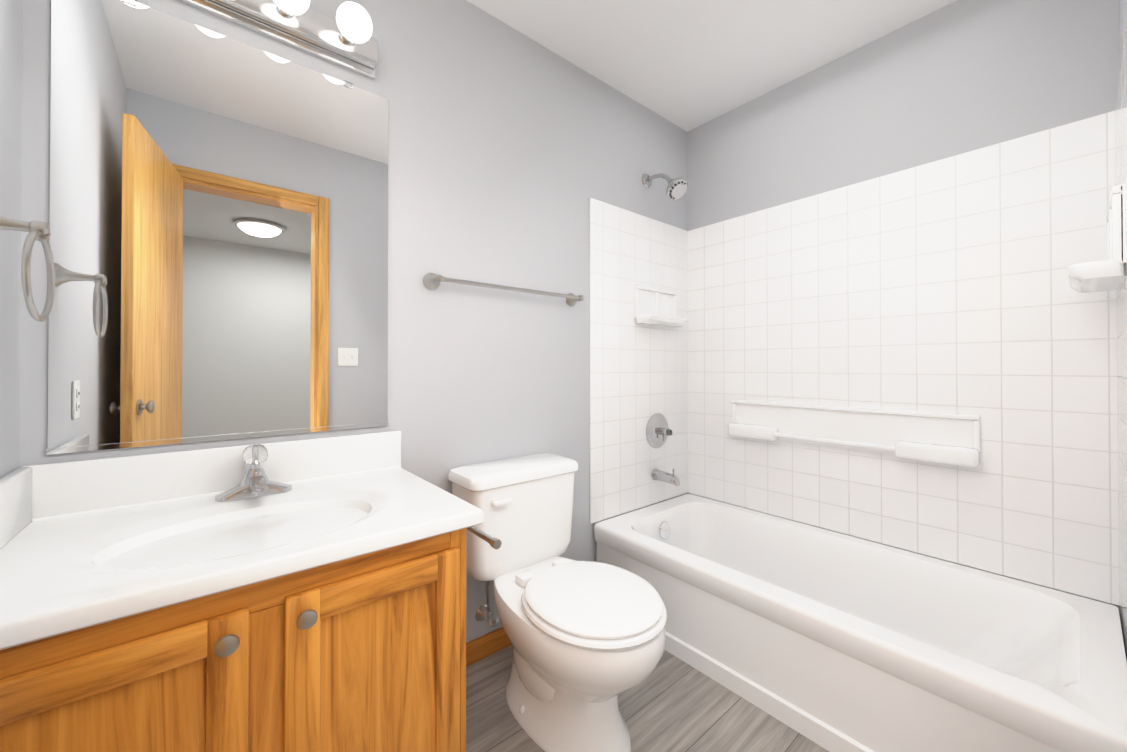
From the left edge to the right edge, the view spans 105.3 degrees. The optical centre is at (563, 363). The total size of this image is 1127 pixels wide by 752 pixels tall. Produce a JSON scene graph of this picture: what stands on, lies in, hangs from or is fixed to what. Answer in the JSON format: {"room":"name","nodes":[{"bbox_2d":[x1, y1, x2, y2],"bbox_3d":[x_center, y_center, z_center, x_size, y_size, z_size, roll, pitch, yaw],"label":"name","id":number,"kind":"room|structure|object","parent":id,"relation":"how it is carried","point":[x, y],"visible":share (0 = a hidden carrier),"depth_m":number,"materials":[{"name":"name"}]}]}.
{"room":"bathroom","nodes":[
{"label":"bathroom","id":0,"kind":"room"},
{"bbox_2d":[0,0,22,477],"bbox_3d":[-0.677,-0.128,0.245,0.120,2.440,1.640,0,-1,-40],"label":"wall","id":1,"kind":"structure","parent":0,"point":[11,52],"depth_m":0.87,"materials":[{"name":"grey paint"}]},
{"bbox_2d":[0,216,54,320],"bbox_3d":[-0.937,-0.170,0.725,0.094,0.193,0.157,0,-1,-40],"label":"towel ring","id":2,"kind":"object","parent":1,"relation":"attached to","point":[38,230],"visible":1,"depth_m":0.73,"materials":[{"name":"silver metal"}]},
{"bbox_2d":[19,0,687,642],"bbox_3d":[-0.260,-0.118,1.735,2.666,2.440,0.120,0,-1,-40],"label":"wall","id":3,"kind":"structure","parent":0,"point":[511,150],"depth_m":1.60,"materials":[{"name":"grey paint"}]},
{"bbox_2d":[46,0,387,454],"bbox_3d":[-0.845,-0.333,1.166,0.720,1.066,0.009,0,-1,-40],"label":"mirror","id":4,"kind":"object","parent":3,"relation":"attached to","point":[218,224],"visible":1,"depth_m":1.10,"materials":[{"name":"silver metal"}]},
{"bbox_2d":[178,0,377,79],"bbox_3d":[-0.801,-0.971,1.102,0.652,0.127,0.170,0,-1,-40],"label":"sconce","id":5,"kind":"object","parent":3,"relation":"attached to","point":[345,39],"visible":1,"depth_m":1.20,"materials":[{"name":"silver metal"}]},
{"bbox_2d":[466,627,511,666],"bbox_3d":[-0.203,1.061,1.688,0.864,0.082,0.013,0,-1,-40],"label":"baseboard","id":6,"kind":"structure","parent":3,"relation":"attached to","point":[486,645],"depth_m":1.60,"materials":[{"name":"brown wood"}]},
{"bbox_2d":[423,273,583,306],"bbox_3d":[-0.188,-0.283,1.669,0.700,0.060,0.077,0,-1,-40],"label":"towel bar","id":7,"kind":"object","parent":3,"relation":"attached to","point":[431,281],"visible":1,"depth_m":1.56,"materials":[{"name":"silver metal"}]},
{"bbox_2d":[589,198,687,523],"bbox_3d":[0.418,-0.013,2.213,0.772,1.493,0.010,0,-1,-40],"label":"wall tile","id":8,"kind":"structure","parent":3,"relation":"attached to","point":[638,376],"depth_m":2.14,"materials":[{"name":"white tile"}]},
{"bbox_2d":[646,413,671,447],"bbox_3d":[0.521,0.354,2.234,0.184,0.184,0.086,0,-1,-40],"label":"shower valve","id":9,"kind":"object","parent":8,"relation":"attached to","point":[658,431],"visible":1,"depth_m":2.23,"materials":[{"name":"grey metal"}]},
{"bbox_2d":[651,469,679,485],"bbox_3d":[0.525,0.572,2.197,0.060,0.083,0.146,0,-1,-40],"label":"tub spout","id":10,"kind":"object","parent":8,"relation":"attached to","point":[664,476],"visible":1,"depth_m":2.18,"materials":[{"name":"grey metal"}]},
{"bbox_2d":[634,285,686,326],"bbox_3d":[0.511,-0.297,2.227,0.346,0.195,0.092,0,-1,-40],"label":"shelf","id":11,"kind":"object","parent":3,"relation":"attached to","point":[655,306],"visible":0.98,"depth_m":2.22,"materials":[{"name":"white ceramic"}]},
{"bbox_2d":[642,173,687,199],"bbox_3d":[0.501,-0.895,2.136,0.110,0.185,0.245,0,-1,-40],"label":"shower head","id":12,"kind":"object","parent":3,"relation":"attached to","point":[676,188],"visible":1,"depth_m":2.08},
{"bbox_2d":[466,645,828,751],"bbox_3d":[0.264,1.148,1.095,2.666,0.100,1.760,0,-1,-40],"label":"floor","id":13,"kind":"structure","parent":0,"point":[672,703],"depth_m":1.33,"materials":[{"name":"plastic"}]},
{"bbox_2d":[0,431,501,751],"bbox_3d":[-0.646,0.652,0.945,0.823,0.890,0.586,0,-1,-40],"label":"bathroom vanity","id":14,"kind":"object","parent":13,"relation":"on","point":[306,595],"visible":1,"depth_m":0.81,"materials":[{"name":"brown wood"}]},
{"bbox_2d":[448,453,666,751],"bbox_3d":[-0.010,0.732,1.376,0.456,0.735,0.742,0,-1,-40],"label":"toilet","id":15,"kind":"object","parent":13,"relation":"on","point":[587,639],"visible":0.98,"depth_m":1.26,"materials":[{"name":"white ceramic"}]},
{"bbox_2d":[594,494,1126,751],"bbox_3d":[0.900,0.916,1.625,0.748,0.370,1.495,0,-1,-40],"label":"bathtub","id":16,"kind":"object","parent":13,"relation":"on","point":[830,641],"visible":0.92,"depth_m":1.36,"materials":[{"name":"white ceramic"}]},
{"bbox_2d":[467,0,955,131],"bbox_3d":[0.264,-1.392,1.113,2.666,0.100,1.760,0,-1,-40],"label":"ceiling","id":17,"kind":"structure","parent":0,"point":[687,65],"depth_m":1.77,"materials":[{"name":"white paint"}]},
{"bbox_2d":[687,0,1124,647],"bbox_3d":[1.282,-0.117,1.871,0.120,2.440,1.640,0,-1,-40],"label":"wall","id":18,"kind":"structure","parent":0,"point":[957,78],"depth_m":1.68,"materials":[{"name":"grey paint"}]},
{"bbox_2d":[688,110,1118,604],"bbox_3d":[1.193,-0.015,1.875,0.010,1.493,1.500,0,-1,-40],"label":"wall tile","id":19,"kind":"structure","parent":18,"relation":"attached to","point":[941,286],"depth_m":1.61,"materials":[{"name":"white tile"}]},
{"bbox_2d":[728,400,979,467],"bbox_3d":[1.157,0.278,1.861,0.062,0.179,0.929,0,-1,-40],"label":"shelf","id":20,"kind":"object","parent":19,"relation":"attached to","point":[949,439],"visible":1,"depth_m":1.77,"materials":[{"name":"white plastic"}]},
{"bbox_2d":[1119,0,1126,660],"bbox_3d":[0.788,-0.127,0.473,2.426,2.440,0.120,0,-1,-40],"label":"wall","id":21,"kind":"structure","parent":0,"point":[1122,15],"depth_m":1.23,"materials":[{"name":"grey paint"}]},
{"bbox_2d":[1067,183,1124,292],"bbox_3d":[1.446,-0.322,1.172,0.346,0.220,0.092,0,-1,-40],"label":"shelf","id":22,"kind":"object","parent":21,"relation":"attached to","point":[1108,274],"visible":1,"depth_m":1.06,"materials":[{"name":"white ceramic"}]},
{"bbox_2d":[1115,23,1126,648],"bbox_3d":[1.246,-0.022,0.938,1.126,1.493,0.010,0,-1,-40],"label":"wall tile","id":23,"kind":"structure","parent":21,"relation":"attached to","point":[1121,147],"depth_m":1.12,"materials":[{"name":"white tile"}]}
]}

